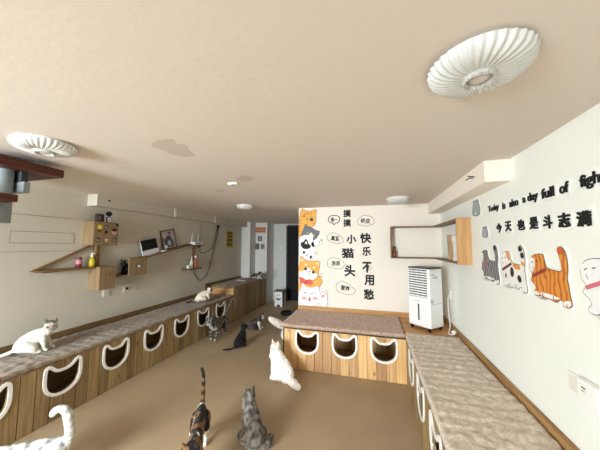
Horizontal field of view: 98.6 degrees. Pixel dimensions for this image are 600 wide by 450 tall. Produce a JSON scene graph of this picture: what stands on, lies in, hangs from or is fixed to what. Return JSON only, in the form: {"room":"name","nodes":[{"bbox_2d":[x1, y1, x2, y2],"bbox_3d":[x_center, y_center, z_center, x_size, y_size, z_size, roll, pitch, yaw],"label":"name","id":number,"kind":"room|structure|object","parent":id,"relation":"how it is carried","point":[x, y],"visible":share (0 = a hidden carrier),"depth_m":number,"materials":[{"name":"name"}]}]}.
{"room":"cat cafe","nodes":[
{"label":"cat cafe","id":0,"kind":"room"},
{"bbox_2d":[0,184,241,346],"bbox_3d":[-2.493,0.742,3.534,0.100,2.151,9.550,-1,-5,16],"label":"wall","id":1,"kind":"structure","parent":0,"point":[27,299],"depth_m":3.06,"materials":[{"name":"paint"}]},
{"bbox_2d":[9,230,74,243],"bbox_3d":[-2.680,0.133,2.713,0.004,0.121,0.554,-1,-5,16],"label":"hatch","id":2,"kind":"object","parent":1,"relation":"attached to","point":[15,236],"visible":1,"depth_m":2.67,"materials":[{"name":"paint"}]},
{"bbox_2d":[11,213,78,219],"bbox_3d":[-2.731,-0.104,2.548,0.002,0.006,1.000,-1,-5,16],"label":"trim","id":3,"kind":"structure","parent":1,"relation":"attached to","point":[11,213],"depth_m":2.70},
{"bbox_2d":[13,250,76,251],"bbox_3d":[-2.732,0.261,2.520,0.002,0.006,1.000,-1,-5,16],"label":"trim","id":4,"kind":"structure","parent":1,"relation":"attached to","point":[72,250],"depth_m":2.61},
{"bbox_2d":[29,245,103,272],"bbox_3d":[-2.567,0.365,2.892,0.116,0.288,0.660,-1,-5,16],"label":"wall shelf","id":5,"kind":"object","parent":1,"relation":"attached to","point":[96,248],"visible":0.89,"depth_m":2.88,"materials":[{"name":"brown wood"}]},
{"bbox_2d":[75,257,81,267],"bbox_3d":[-2.538,0.427,2.962,0.061,0.120,0.061,-1,-5,16],"label":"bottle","id":6,"kind":"object","parent":5,"relation":"on","point":[78,262],"visible":1,"depth_m":2.94,"materials":[{"name":"plastic"}]},
{"bbox_2d":[87,253,94,266],"bbox_3d":[-2.500,0.418,3.098,0.072,0.162,0.072,-1,-5,16],"label":"pump bottle","id":7,"kind":"object","parent":5,"relation":"on","point":[91,261],"visible":1,"depth_m":3.08,"materials":[{"name":"yellow plastic"}]},
{"bbox_2d":[0,293,197,353],"bbox_3d":[-2.721,1.179,2.465,0.022,0.090,5.840,-1,-5,16],"label":"baseboard","id":8,"kind":"structure","parent":1,"relation":"attached to","point":[67,332],"depth_m":3.30,"materials":[{"name":"brown wood"}]},
{"bbox_2d":[81,221,118,244],"bbox_3d":[-2.457,0.108,3.186,0.179,0.282,0.305,-1,-5,16],"label":"wall box","id":9,"kind":"object","parent":1,"relation":"attached to","point":[90,232],"visible":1,"depth_m":3.07,"materials":[{"name":"brown wood"}]},
{"bbox_2d":[95,213,103,221],"bbox_3d":[-2.449,-0.086,3.155,0.036,0.100,0.090,-1,-5,16],"label":"block","id":10,"kind":"object","parent":9,"relation":"on","point":[98,217],"visible":0.79,"depth_m":3.14,"materials":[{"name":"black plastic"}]},
{"bbox_2d":[106,212,111,222],"bbox_3d":[-2.417,-0.099,3.267,0.018,0.143,0.072,-1,-5,16],"label":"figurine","id":11,"kind":"object","parent":9,"relation":"on","point":[108,219],"visible":0.91,"depth_m":3.26,"materials":[{"name":"black plastic"}]},
{"bbox_2d":[88,266,115,289],"bbox_3d":[-2.445,0.649,3.192,0.180,0.273,0.200,-1,-5,16],"label":"wall box","id":12,"kind":"object","parent":1,"relation":"attached to","point":[100,278],"visible":0.98,"depth_m":3.12,"materials":[{"name":"brown wood"}]},
{"bbox_2d":[103,289,109,296],"bbox_3d":[-2.492,0.876,3.321,0.011,0.086,0.086,-1,-5,16],"label":"wall socket","id":13,"kind":"object","parent":1,"relation":"attached to","point":[105,292],"visible":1,"depth_m":3.32,"materials":[{"name":"plastic"}]},
{"bbox_2d":[115,257,146,276],"bbox_3d":[-2.342,0.571,3.560,0.181,0.234,0.385,-1,-5,16],"label":"wall box","id":14,"kind":"object","parent":1,"relation":"attached to","point":[136,265],"visible":0.99,"depth_m":3.56,"materials":[{"name":"brown wood"}]},
{"bbox_2d":[120,259,127,274],"bbox_3d":[-2.351,0.566,3.533,0.144,0.208,0.250,-1,-5,10],"label":"cat","id":15,"kind":"object","parent":14,"relation":"in","point":[123,263],"visible":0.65,"depth_m":3.45},
{"bbox_2d":[139,244,203,269],"bbox_3d":[-2.123,0.556,4.403,0.150,0.472,1.330,-1,-5,16],"label":"wall shelf","id":16,"kind":"object","parent":1,"relation":"attached to","point":[184,245],"visible":0.75,"depth_m":4.59,"materials":[{"name":"brown wood"}]},
{"bbox_2d":[139,238,158,255],"bbox_3d":[-2.276,0.327,3.915,0.075,0.280,0.336,-1,-5,16],"label":"computer monitor","id":17,"kind":"object","parent":16,"relation":"on","point":[148,246],"visible":1,"depth_m":3.90,"materials":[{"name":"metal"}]},
{"bbox_2d":[159,229,176,249],"bbox_3d":[-2.200,0.238,4.325,0.049,0.370,0.355,-1,-5,16],"label":"framed picture","id":18,"kind":"object","parent":16,"relation":"on","point":[168,239],"visible":1,"depth_m":4.31},
{"bbox_2d":[190,234,201,244],"bbox_3d":[-1.963,0.270,4.902,0.119,0.212,0.251,-1,-5,16],"label":"router","id":19,"kind":"object","parent":16,"relation":"on","point":[191,242],"visible":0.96,"depth_m":4.84,"materials":[{"name":"white plastic"}]},
{"bbox_2d":[193,222,219,280],"bbox_3d":[-1.922,0.534,5.343,0.029,1.169,0.810,-1,-5,16],"label":"power cable","id":20,"kind":"object","parent":1,"relation":"attached to","point":[218,226],"visible":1,"depth_m":5.48,"materials":[{"name":"black plastic"}]},
{"bbox_2d":[207,276,240,287],"bbox_3d":[-1.731,1.306,5.989,0.022,0.095,1.480,-1,-5,16],"label":"baseboard","id":21,"kind":"structure","parent":1,"relation":"attached to","point":[237,277],"depth_m":5.82,"materials":[{"name":"brown wood"}]},
{"bbox_2d":[226,231,232,247],"bbox_3d":[-1.694,0.348,6.219,0.004,0.410,0.305,-1,-5,16],"label":"poster","id":22,"kind":"object","parent":1,"relation":"attached to","point":[229,234],"visible":1,"depth_m":6.21,"materials":[{"name":"paper"}]},
{"bbox_2d":[9,300,438,449],"bbox_3d":[-0.418,1.823,2.813,4.445,0.100,9.650,-1,-5,16],"label":"floor","id":23,"kind":"structure","parent":0,"point":[153,409],"depth_m":2.50,"materials":[{"name":"plastic"}]},
{"bbox_2d":[0,404,75,449],"bbox_3d":[-1.773,1.417,1.613,0.605,0.510,0.206,1,-5,-15],"label":"cat","id":24,"kind":"object","parent":23,"relation":"on","point":[64,442],"visible":1,"depth_m":1.65},
{"bbox_2d":[0,297,232,445],"bbox_3d":[-2.432,1.477,2.422,0.589,0.505,5.960,-1,-5,16],"label":"bench","id":25,"kind":"object","parent":23,"relation":"on","point":[26,400],"visible":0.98,"depth_m":2.66,"materials":[{"name":"brown wood"}]},
{"bbox_2d":[0,293,233,382],"bbox_3d":[-2.418,1.209,2.453,0.561,0.048,5.945,-1,-5,16],"label":"mat","id":26,"kind":"object","parent":25,"relation":"on","point":[13,365],"visible":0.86,"depth_m":2.81,"materials":[{"name":"carpet"}]},
{"bbox_2d":[0,318,57,357],"bbox_3d":[-2.533,1.030,2.374,0.452,0.294,0.204,3,-5,-34],"label":"cat","id":27,"kind":"object","parent":26,"relation":"on","point":[32,341],"visible":1,"depth_m":2.38},
{"bbox_2d":[185,285,212,302],"bbox_3d":[-1.748,1.213,4.527,0.195,0.270,0.441,-3,-6,36],"label":"cat","id":28,"kind":"object","parent":26,"relation":"on","point":[201,296],"visible":1,"depth_m":4.52},
{"bbox_2d":[181,367,210,449],"bbox_3d":[-0.735,1.441,1.842,0.150,0.506,0.740,1,-5,-13],"label":"cat","id":29,"kind":"object","parent":23,"relation":"on","point":[199,429],"visible":1,"depth_m":1.92},
{"bbox_2d":[205,298,233,341],"bbox_3d":[-1.369,1.605,4.409,0.212,0.572,0.788,0,-4,6],"label":"cat","id":30,"kind":"object","parent":23,"relation":"on","point":[222,321],"visible":1,"depth_m":4.21},
{"bbox_2d":[223,322,247,350],"bbox_3d":[-0.945,1.669,3.888,0.166,0.366,0.378,-4,-6,42],"label":"cat","id":31,"kind":"object","parent":23,"relation":"on","point":[240,340],"visible":1,"depth_m":3.88},
{"bbox_2d":[211,278,265,321],"bbox_3d":[-1.400,1.685,6.109,0.580,0.671,1.685,-1,-5,16],"label":"base cabinet","id":32,"kind":"object","parent":23,"relation":"on","point":[249,297],"visible":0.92,"depth_m":5.71,"materials":[{"name":"brown wood"}]},
{"bbox_2d":[212,277,260,287],"bbox_3d":[-1.425,1.322,5.983,0.555,0.049,1.315,-1,-5,16],"label":"mat","id":33,"kind":"object","parent":32,"relation":"on","point":[232,283],"visible":0.8,"depth_m":5.66,"materials":[{"name":"carpet"}]},
{"bbox_2d":[251,271,261,278],"bbox_3d":[-1.129,1.238,6.528,0.197,0.204,0.591,4,-6,-38],"label":"cat","id":34,"kind":"object","parent":33,"relation":"on","point":[255,275],"visible":1,"depth_m":6.36},
{"bbox_2d":[237,384,273,449],"bbox_3d":[-0.370,1.518,2.033,0.313,0.386,0.234,-3,-6,36],"label":"cat","id":35,"kind":"object","parent":23,"relation":"on","point":[252,435],"visible":1,"depth_m":1.99},
{"bbox_2d":[247,314,263,329],"bbox_3d":[-0.854,1.778,4.772,0.384,0.288,0.199,1,-5,-12],"label":"cat","id":36,"kind":"object","parent":23,"relation":"on","point":[252,324],"visible":0.91,"depth_m":4.73},
{"bbox_2d":[255,223,273,303],"bbox_3d":[-1.103,1.034,7.215,0.581,2.151,0.490,-1,-5,16],"label":"wall pier","id":37,"kind":"object","parent":23,"relation":"on","point":[264,258],"depth_m":7.00,"materials":[{"name":"paint"}]},
{"bbox_2d":[256,227,265,232],"bbox_3d":[-1.077,0.135,7.021,0.305,0.145,0.005,-1,-5,16],"label":"paper sign","id":38,"kind":"object","parent":37,"relation":"attached to","point":[258,229],"visible":1,"depth_m":7.01,"materials":[{"name":"paper"}]},
{"bbox_2d":[268,316,282,339],"bbox_3d":[-0.243,1.729,4.319,0.340,0.320,0.639,4,-6,-37],"label":"cat","id":39,"kind":"object","parent":23,"relation":"on","point":[276,322],"visible":0.3,"depth_m":4.44},
{"bbox_2d":[274,289,285,306],"bbox_3d":[-0.515,1.868,6.624,0.244,0.399,0.244,-1,-5,16],"label":"stool","id":40,"kind":"object","parent":23,"relation":"on","point":[279,293],"visible":1,"depth_m":6.53,"materials":[{"name":"white plastic"}]},
{"bbox_2d":[269,339,300,390],"bbox_3d":[-0.153,1.567,2.949,0.493,0.430,0.247,-3,-6,38],"label":"cat","id":41,"kind":"object","parent":23,"relation":"on","point":[281,368],"visible":1,"depth_m":2.92},
{"bbox_2d":[280,310,291,315],"bbox_3d":[-0.302,1.967,5.764,0.270,0.069,0.270,-1,-5,16],"label":"bowl","id":42,"kind":"object","parent":23,"relation":"on","point":[283,312],"visible":0.98,"depth_m":5.71,"materials":[{"name":"black plastic"}]},
{"bbox_2d":[283,327,406,384],"bbox_3d":[0.593,1.570,3.467,1.472,0.505,0.792,-1,-5,16],"label":"bench","id":43,"kind":"object","parent":23,"relation":"on","point":[362,363],"visible":0.81,"depth_m":3.11,"materials":[{"name":"brown wood"}]},
{"bbox_2d":[280,309,404,337],"bbox_3d":[0.573,1.298,3.494,1.503,0.056,0.789,-1,-5,16],"label":"mat","id":44,"kind":"object","parent":43,"relation":"on","point":[352,323],"visible":1,"depth_m":3.33,"materials":[{"name":"carpet"}]},
{"bbox_2d":[404,333,444,449],"bbox_3d":[0.983,1.385,1.074,0.592,0.505,5.203,-1,-5,16],"label":"bench","id":45,"kind":"object","parent":23,"relation":"on","point":[428,430],"visible":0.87,"depth_m":2.00,"materials":[{"name":"brown wood"}]},
{"bbox_2d":[399,317,457,336],"bbox_3d":[1.585,1.290,3.260,0.559,0.027,0.691,-1,-5,16],"label":"board","id":46,"kind":"object","parent":45,"relation":"on","point":[406,325],"visible":0.46,"depth_m":3.11,"materials":[{"name":"brown wood"}]},
{"bbox_2d":[408,266,442,332],"bbox_3d":[1.549,0.895,3.193,0.262,0.748,0.312,3,-5,-29],"label":"cooler","id":47,"kind":"object","parent":46,"relation":"on","point":[424,282],"visible":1,"depth_m":3.10,"materials":[{"name":"plastic"}]},
{"bbox_2d":[409,269,426,298],"bbox_3d":[1.444,0.711,3.163,0.010,0.330,0.245,3,-5,-29],"label":"grille","id":48,"kind":"object","parent":47,"relation":"attached to","point":[417,277],"depth_m":3.15,"materials":[{"name":"plastic"}]},
{"bbox_2d":[447,295,456,334],"bbox_3d":[1.789,1.065,3.102,0.087,0.392,0.375,-1,-5,20],"label":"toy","id":49,"kind":"object","parent":46,"relation":"on","point":[453,332],"visible":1,"depth_m":3.07,"materials":[{"name":"white plastic"}]},
{"bbox_2d":[405,333,562,449],"bbox_3d":[0.883,1.087,0.770,0.564,0.055,4.480,-1,-5,16],"label":"mat","id":50,"kind":"object","parent":45,"relation":"on","point":[471,409],"visible":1,"depth_m":1.64,"materials":[{"name":"fabric"}]},
{"bbox_2d":[241,222,255,277],"bbox_3d":[-1.369,1.007,6.885,0.246,2.151,0.370,-1,-5,16],"label":"wall","id":51,"kind":"structure","parent":0,"point":[249,232],"depth_m":6.75,"materials":[{"name":"paint"}]},
{"bbox_2d":[273,224,286,300],"bbox_3d":[-0.828,1.053,7.443,0.986,2.151,0.100,-1,-5,16],"label":"wall","id":52,"kind":"structure","parent":0,"point":[279,262],"depth_m":7.33,"materials":[{"name":"paint"}]},
{"bbox_2d":[286,225,298,300],"bbox_3d":[0.201,1.049,7.146,1.197,2.120,0.115,-1,-5,16],"label":"door frame","id":53,"kind":"structure","parent":52,"relation":"attached to","point":[288,225],"depth_m":7.25,"materials":[{"name":"metal"}]},
{"bbox_2d":[288,226,298,300],"bbox_3d":[0.199,1.065,7.148,1.110,2.070,0.050,-1,-5,16],"label":"door","id":54,"kind":"structure","parent":52,"relation":"in","point":[293,231],"depth_m":7.23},
{"bbox_2d":[0,0,599,223],"bbox_3d":[-0.410,-0.422,2.988,4.445,0.100,9.650,-1,-5,16],"label":"ceiling","id":55,"kind":"structure","parent":0,"point":[297,104],"depth_m":1.05,"materials":[{"name":"paint"}]},
{"bbox_2d":[0,155,63,222],"bbox_3d":[-2.261,-0.210,1.601,0.790,0.551,0.900,-1,-5,16],"label":"shelf","id":56,"kind":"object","parent":55,"relation":"attached to","point":[15,174],"depth_m":1.74,"materials":[{"name":"brown wood"}]},
{"bbox_2d":[6,133,77,157],"bbox_3d":[-1.520,-0.454,1.537,0.304,0.069,0.305,1,-5,-11],"label":"ceiling lamp","id":57,"kind":"object","parent":55,"relation":"attached to","point":[31,143],"visible":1,"depth_m":1.47,"materials":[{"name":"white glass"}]},
{"bbox_2d":[87,194,246,226],"bbox_3d":[-1.980,-0.156,4.948,0.156,0.137,3.835,-1,-5,16],"label":"beam","id":58,"kind":"structure","parent":55,"relation":"attached to","point":[94,200],"depth_m":3.86,"materials":[{"name":"paint"}]},
{"bbox_2d":[236,204,252,209],"bbox_3d":[-0.838,-0.265,3.924,0.250,0.070,0.250,-1,-5,16],"label":"ceiling lamp","id":59,"kind":"object","parent":55,"relation":"attached to","point":[239,206],"visible":0.98,"depth_m":3.84,"materials":[{"name":"white plastic"}]},
{"bbox_2d":[386,196,409,203],"bbox_3d":[1.242,-0.309,3.269,0.290,0.070,0.290,-1,-5,16],"label":"ceiling lamp","id":60,"kind":"object","parent":55,"relation":"attached to","point":[394,199],"visible":1,"depth_m":3.17,"materials":[{"name":"white plastic"}]},
{"bbox_2d":[428,159,510,213],"bbox_3d":[1.645,-0.307,2.743,0.160,0.151,1.947,-1,-5,16],"label":"beam","id":61,"kind":"structure","parent":55,"relation":"attached to","point":[489,175],"depth_m":2.07,"materials":[{"name":"paint"}]},
{"bbox_2d":[427,27,540,97],"bbox_3d":[0.587,-0.500,0.848,0.304,0.069,0.305,4,-6,-42],"label":"ceiling lamp","id":62,"kind":"object","parent":55,"relation":"attached to","point":[484,62],"visible":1,"depth_m":0.79,"materials":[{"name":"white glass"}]},
{"bbox_2d":[298,204,443,355],"bbox_3d":[1.374,0.891,5.261,2.082,2.151,2.923,-1,-5,16],"label":"wall partition","id":63,"kind":"structure","parent":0,"point":[390,287],"depth_m":3.84,"materials":[{"name":"paint"}]},
{"bbox_2d":[299,209,316,238],"bbox_3d":[0.126,0.001,4.159,0.303,0.544,0.002,-1,-5,16],"label":"cat","id":64,"kind":"object","parent":63,"relation":"attached to","point":[306,217],"visible":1,"depth_m":4.17},
{"bbox_2d":[301,224,319,239],"bbox_3d":[0.165,0.131,4.136,0.312,0.299,0.002,-1,-5,16],"label":"cat","id":65,"kind":"object","parent":63,"relation":"attached to","point":[307,230],"visible":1,"depth_m":4.14},
{"bbox_2d":[298,257,323,289],"bbox_3d":[0.171,0.787,4.077,0.407,0.571,0.004,-1,-5,16],"label":"cat","id":66,"kind":"object","parent":63,"relation":"attached to","point":[308,271],"visible":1,"depth_m":4.08},
{"bbox_2d":[299,235,322,259],"bbox_3d":[0.170,0.361,4.114,0.396,0.413,0.002,-1,-5,16],"label":"cat","id":67,"kind":"object","parent":63,"relation":"attached to","point":[307,245],"visible":1,"depth_m":4.13},
{"bbox_2d":[298,283,327,306],"bbox_3d":[0.199,1.093,4.041,0.470,0.348,0.003,-1,-5,16],"label":"cat","id":68,"kind":"object","parent":63,"relation":"attached to","point":[308,296],"visible":1,"depth_m":4.04},
{"bbox_2d":[328,215,339,224],"bbox_3d":[0.533,-0.075,4.051,0.191,0.160,0.001,-1,-5,16],"label":"bubble","id":69,"kind":"object","parent":63,"relation":"attached to","point":[332,218],"visible":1,"depth_m":4.05,"materials":[{"name":"black"}]},
{"bbox_2d":[327,232,343,243],"bbox_3d":[0.546,0.203,4.025,0.262,0.179,0.001,-1,-5,16],"label":"bubble","id":70,"kind":"object","parent":63,"relation":"attached to","point":[333,237],"visible":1,"depth_m":4.02,"materials":[{"name":"black"}]},
{"bbox_2d":[327,257,344,268],"bbox_3d":[0.554,0.587,3.993,0.269,0.181,0.001,-1,-5,16],"label":"bubble","id":71,"kind":"object","parent":63,"relation":"attached to","point":[337,262],"visible":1,"depth_m":3.99,"materials":[{"name":"black"}]},
{"bbox_2d":[336,281,355,294],"bbox_3d":[0.694,0.954,3.924,0.300,0.203,0.001,-1,-5,16],"label":"bubble","id":72,"kind":"object","parent":63,"relation":"attached to","point":[342,288],"visible":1,"depth_m":3.92,"materials":[{"name":"black"}]},
{"bbox_2d":[343,210,350,216],"bbox_3d":[0.730,-0.178,4.003,0.120,0.118,0.002,-1,-5,16],"label":"lettering","id":73,"kind":"object","parent":63,"relation":"attached to","point":[347,213],"visible":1,"depth_m":4.00,"materials":[{"name":"black"}]},
{"bbox_2d":[343,219,350,226],"bbox_3d":[0.728,-0.031,3.992,0.120,0.118,0.002,-1,-5,16],"label":"mural character","id":74,"kind":"object","parent":63,"relation":"attached to","point":[347,221],"visible":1,"depth_m":3.99,"materials":[{"name":"black"}]},
{"bbox_2d":[341,248,353,257],"bbox_3d":[0.729,0.430,3.955,0.190,0.155,0.002,-1,-5,16],"label":"mural character","id":75,"kind":"object","parent":63,"relation":"attached to","point":[350,255],"visible":1,"depth_m":3.95,"materials":[{"name":"black"}]},
{"bbox_2d":[344,265,354,275],"bbox_3d":[0.757,0.694,3.926,0.165,0.176,0.002,-1,-5,16],"label":"mural character","id":76,"kind":"object","parent":63,"relation":"attached to","point":[350,271],"visible":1,"depth_m":3.93,"materials":[{"name":"black"}]},
{"bbox_2d":[360,233,370,242],"bbox_3d":[0.991,0.197,3.900,0.166,0.157,0.002,-1,-5,16],"label":"mural character","id":77,"kind":"object","parent":63,"relation":"attached to","point":[367,235],"visible":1,"depth_m":3.90,"materials":[{"name":"black"}]},
{"bbox_2d":[362,247,370,255],"bbox_3d":[1.000,0.396,3.881,0.130,0.140,0.002,-1,-5,16],"label":"mural character","id":78,"kind":"object","parent":63,"relation":"attached to","point":[366,250],"visible":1,"depth_m":3.88,"materials":[{"name":"black"}]},
{"bbox_2d":[362,262,371,272],"bbox_3d":[1.002,0.633,3.862,0.140,0.162,0.002,-1,-5,16],"label":"mural character","id":79,"kind":"object","parent":63,"relation":"attached to","point":[366,266],"visible":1,"depth_m":3.86,"materials":[{"name":"black"}]},
{"bbox_2d":[364,289,373,299],"bbox_3d":[1.022,1.028,3.825,0.150,0.153,0.002,-1,-5,16],"label":"mural character","id":80,"kind":"object","parent":63,"relation":"attached to","point":[366,291],"visible":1,"depth_m":3.82,"materials":[{"name":"black"}]},
{"bbox_2d":[365,275,373,284],"bbox_3d":[1.030,0.821,3.839,0.141,0.156,0.002,-1,-5,16],"label":"mural character","id":81,"kind":"object","parent":63,"relation":"attached to","point":[367,276],"visible":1,"depth_m":3.84,"materials":[{"name":"black"}]},
{"bbox_2d":[298,305,444,317],"bbox_3d":[0.974,1.298,3.808,2.082,0.090,0.022,-1,-5,16],"label":"baseboard","id":82,"kind":"structure","parent":63,"relation":"attached to","point":[316,308],"depth_m":3.83,"materials":[{"name":"brown wood"}]},
{"bbox_2d":[440,103,599,449],"bbox_3d":[1.691,0.666,2.362,0.100,2.151,9.550,-1,-5,16],"label":"wall","id":83,"kind":"structure","parent":0,"point":[533,341],"depth_m":1.48,"materials":[{"name":"paint"}]},
{"bbox_2d":[390,218,472,264],"bbox_3d":[1.500,0.207,3.157,0.680,0.464,1.152,-1,-5,16],"label":"wall shelf","id":84,"kind":"object","parent":83,"relation":"attached to","point":[463,225],"visible":0.98,"depth_m":2.54,"materials":[{"name":"brown wood"}]},
{"bbox_2d":[447,235,455,259],"bbox_3d":[1.697,0.248,2.858,0.107,0.282,0.066,-1,-5,16],"label":"book","id":85,"kind":"object","parent":84,"relation":"on","point":[449,239],"visible":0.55,"depth_m":2.86,"materials":[{"name":"paper"}]},
{"bbox_2d":[451,236,456,260],"bbox_3d":[1.651,0.243,2.693,0.107,0.267,0.064,-1,-5,16],"label":"book","id":86,"kind":"object","parent":84,"relation":"on","point":[454,246],"visible":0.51,"depth_m":2.69,"materials":[{"name":"paper"}]},
{"bbox_2d":[472,198,480,216],"bbox_3d":[1.625,-0.158,2.381,0.008,0.159,0.202,-1,-5,16],"label":"decal","id":87,"kind":"object","parent":83,"relation":"attached to","point":[476,209],"depth_m":2.37,"materials":[{"name":"grey plastic"}]},
{"bbox_2d":[482,226,488,237],"bbox_3d":[1.578,0.059,2.199,0.008,0.105,0.132,-1,-5,16],"label":"sticker","id":88,"kind":"object","parent":83,"relation":"attached to","point":[485,232],"depth_m":2.19,"materials":[{"name":"white plastic"}]},
{"bbox_2d":[480,244,501,285],"bbox_3d":[1.561,0.318,2.126,0.010,0.325,0.361,-1,-5,16],"label":"cat","id":89,"kind":"object","parent":83,"relation":"attached to","point":[490,267],"visible":1,"depth_m":2.08},
{"bbox_2d":[488,203,500,213],"bbox_3d":[1.526,-0.125,2.033,0.012,0.086,0.210,-1,-5,16],"label":"lettering","id":90,"kind":"object","parent":83,"relation":"attached to","point":[496,208],"depth_m":2.01,"materials":[{"name":"black plastic"}]},
{"bbox_2d":[496,222,503,234],"bbox_3d":[1.504,0.025,1.947,0.012,0.098,0.110,-1,-5,16],"label":"letter","id":91,"kind":"object","parent":83,"relation":"attached to","point":[500,226],"depth_m":1.93,"materials":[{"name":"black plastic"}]},
{"bbox_2d":[502,201,507,211],"bbox_3d":[1.480,-0.137,1.870,0.012,0.075,0.070,-1,-5,16],"label":"lettering","id":92,"kind":"object","parent":83,"relation":"attached to","point":[504,205],"depth_m":1.86,"materials":[{"name":"black plastic"}]},
{"bbox_2d":[505,219,513,233],"bbox_3d":[1.467,0.011,1.815,0.012,0.096,0.109,-1,-5,16],"label":"letter","id":93,"kind":"object","parent":83,"relation":"attached to","point":[509,223],"depth_m":1.80,"materials":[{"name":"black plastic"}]},
{"bbox_2d":[443,316,579,449],"bbox_3d":[1.260,1.086,1.021,0.022,0.080,5.205,-1,-5,16],"label":"baseboard","id":94,"kind":"structure","parent":83,"relation":"attached to","point":[553,430],"depth_m":1.66,"materials":[{"name":"brown wood"}]},
{"bbox_2d":[500,244,529,294],"bbox_3d":[1.462,0.292,1.774,0.010,0.325,0.361,-1,-5,16],"label":"cat","id":95,"kind":"object","parent":83,"relation":"attached to","point":[515,275],"visible":1,"depth_m":1.73},
{"bbox_2d":[500,254,503,265],"bbox_3d":[1.496,0.260,1.910,0.001,0.086,0.054,-1,-5,16],"label":"print","id":96,"kind":"object","parent":95,"relation":"attached to","point":[502,255],"depth_m":1.91},
{"bbox_2d":[507,282,519,286],"bbox_3d":[1.457,0.410,1.762,0.001,0.024,0.164,-1,-5,16],"label":"paws","id":97,"kind":"object","parent":95,"relation":"attached to","point":[509,284],"depth_m":1.76,"materials":[{"name":"paint"}]},
{"bbox_2d":[509,198,520,209],"bbox_3d":[1.443,-0.148,1.740,0.012,0.077,0.138,-1,-5,16],"label":"lettering","id":98,"kind":"object","parent":83,"relation":"attached to","point":[513,204],"depth_m":1.74,"materials":[{"name":"black plastic"}]},
{"bbox_2d":[517,218,527,232],"bbox_3d":[1.423,0.002,1.659,0.012,0.094,0.113,-1,-5,16],"label":"letter","id":99,"kind":"object","parent":83,"relation":"attached to","point":[522,224],"depth_m":1.65,"materials":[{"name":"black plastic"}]},
{"bbox_2d":[522,191,540,204],"bbox_3d":[1.393,-0.159,1.560,0.012,0.089,0.183,-1,-5,16],"label":"lettering","id":100,"kind":"object","parent":83,"relation":"attached to","point":[533,197],"depth_m":1.54,"materials":[{"name":"black plastic"}]},
{"bbox_2d":[529,215,541,231],"bbox_3d":[1.386,-0.008,1.527,0.012,0.098,0.109,-1,-5,16],"label":"letter","id":101,"kind":"object","parent":83,"relation":"attached to","point":[535,223],"depth_m":1.51,"materials":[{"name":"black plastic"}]},
{"bbox_2d":[541,184,557,201],"bbox_3d":[1.348,-0.173,1.403,0.012,0.080,0.131,-1,-5,16],"label":"lettering","id":102,"kind":"object","parent":83,"relation":"attached to","point":[552,192],"depth_m":1.38,"materials":[{"name":"black plastic"}]},
{"bbox_2d":[543,213,555,230],"bbox_3d":[1.352,-0.014,1.406,0.012,0.098,0.103,-1,-5,16],"label":"letter","id":103,"kind":"object","parent":83,"relation":"attached to","point":[549,223],"depth_m":1.39,"materials":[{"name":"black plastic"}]},
{"bbox_2d":[528,244,575,310],"bbox_3d":[1.361,0.270,1.417,0.010,0.325,0.361,-1,-5,16],"label":"cat","id":104,"kind":"object","parent":83,"relation":"attached to","point":[554,285],"visible":1,"depth_m":1.36},
{"bbox_2d":[529,257,534,271],"bbox_3d":[1.395,0.237,1.552,0.001,0.086,0.054,-1,-5,16],"label":"print","id":105,"kind":"object","parent":104,"relation":"attached to","point":[532,259],"depth_m":1.55},
{"bbox_2d":[540,292,558,299],"bbox_3d":[1.357,0.388,1.405,0.001,0.024,0.164,-1,-5,16],"label":"paws","id":106,"kind":"object","parent":104,"relation":"attached to","point":[543,295],"depth_m":1.40,"materials":[{"name":"paint"}]},
{"bbox_2d":[563,301,570,306],"bbox_3d":[1.321,0.390,1.276,0.001,0.034,0.054,-1,-5,16],"label":"paw","id":107,"kind":"object","parent":104,"relation":"attached to","point":[565,303],"depth_m":1.28},
{"bbox_2d":[557,211,574,230],"bbox_3d":[1.318,-0.021,1.285,0.012,0.098,0.111,-1,-5,16],"label":"letter","id":108,"kind":"object","parent":83,"relation":"attached to","point":[565,220],"depth_m":1.27,"materials":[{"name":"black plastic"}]},
{"bbox_2d":[559,179,572,196],"bbox_3d":[1.314,-0.183,1.282,0.012,0.080,0.089,-1,-5,16],"label":"lettering","id":109,"kind":"object","parent":83,"relation":"attached to","point":[564,190],"depth_m":1.26,"materials":[{"name":"black plastic"}]},
{"bbox_2d":[567,370,579,395],"bbox_3d":[1.317,0.761,1.235,0.015,0.095,0.092,-1,-5,16],"label":"switch plate","id":110,"kind":"object","parent":83,"relation":"attached to","point":[572,377],"visible":0.54,"depth_m":1.24,"materials":[{"name":"white plastic"}]},
{"bbox_2d":[575,208,596,229],"bbox_3d":[1.284,-0.026,1.165,0.012,0.096,0.112,-1,-5,16],"label":"lettering","id":111,"kind":"object","parent":83,"relation":"attached to","point":[586,218],"depth_m":1.15,"materials":[{"name":"black plastic"}]},
{"bbox_2d":[577,377,599,416],"bbox_3d":[1.277,0.751,1.131,0.036,0.112,0.115,-1,-5,16],"label":"box","id":112,"kind":"object","parent":83,"relation":"attached to","point":[588,392],"visible":1,"depth_m":1.12,"materials":[{"name":"white plastic"}]},
{"bbox_2d":[578,169,599,191],"bbox_3d":[1.256,-0.196,1.073,0.012,0.096,0.255,-1,-5,16],"label":"lettering","id":113,"kind":"object","parent":83,"relation":"attached to","point":[590,183],"depth_m":1.13,"materials":[{"name":"black plastic"}]},
{"bbox_2d":[579,256,599,318],"bbox_3d":[1.252,0.245,1.028,0.010,0.325,0.361,-1,-5,16],"label":"cat","id":114,"kind":"object","parent":83,"relation":"attached to","point":[589,269],"visible":1,"depth_m":1.13},
{"bbox_2d":[581,263,589,281],"bbox_3d":[1.286,0.213,1.163,0.001,0.086,0.054,-1,-5,16],"label":"print","id":115,"kind":"object","parent":114,"relation":"attached to","point":[585,267],"depth_m":1.16},
{"bbox_2d":[589,308,597,313],"bbox_3d":[1.278,0.373,1.126,0.001,0.020,0.050,-1,-5,16],"label":"paw","id":116,"kind":"object","parent":114,"relation":"attached to","point":[591,310],"depth_m":1.12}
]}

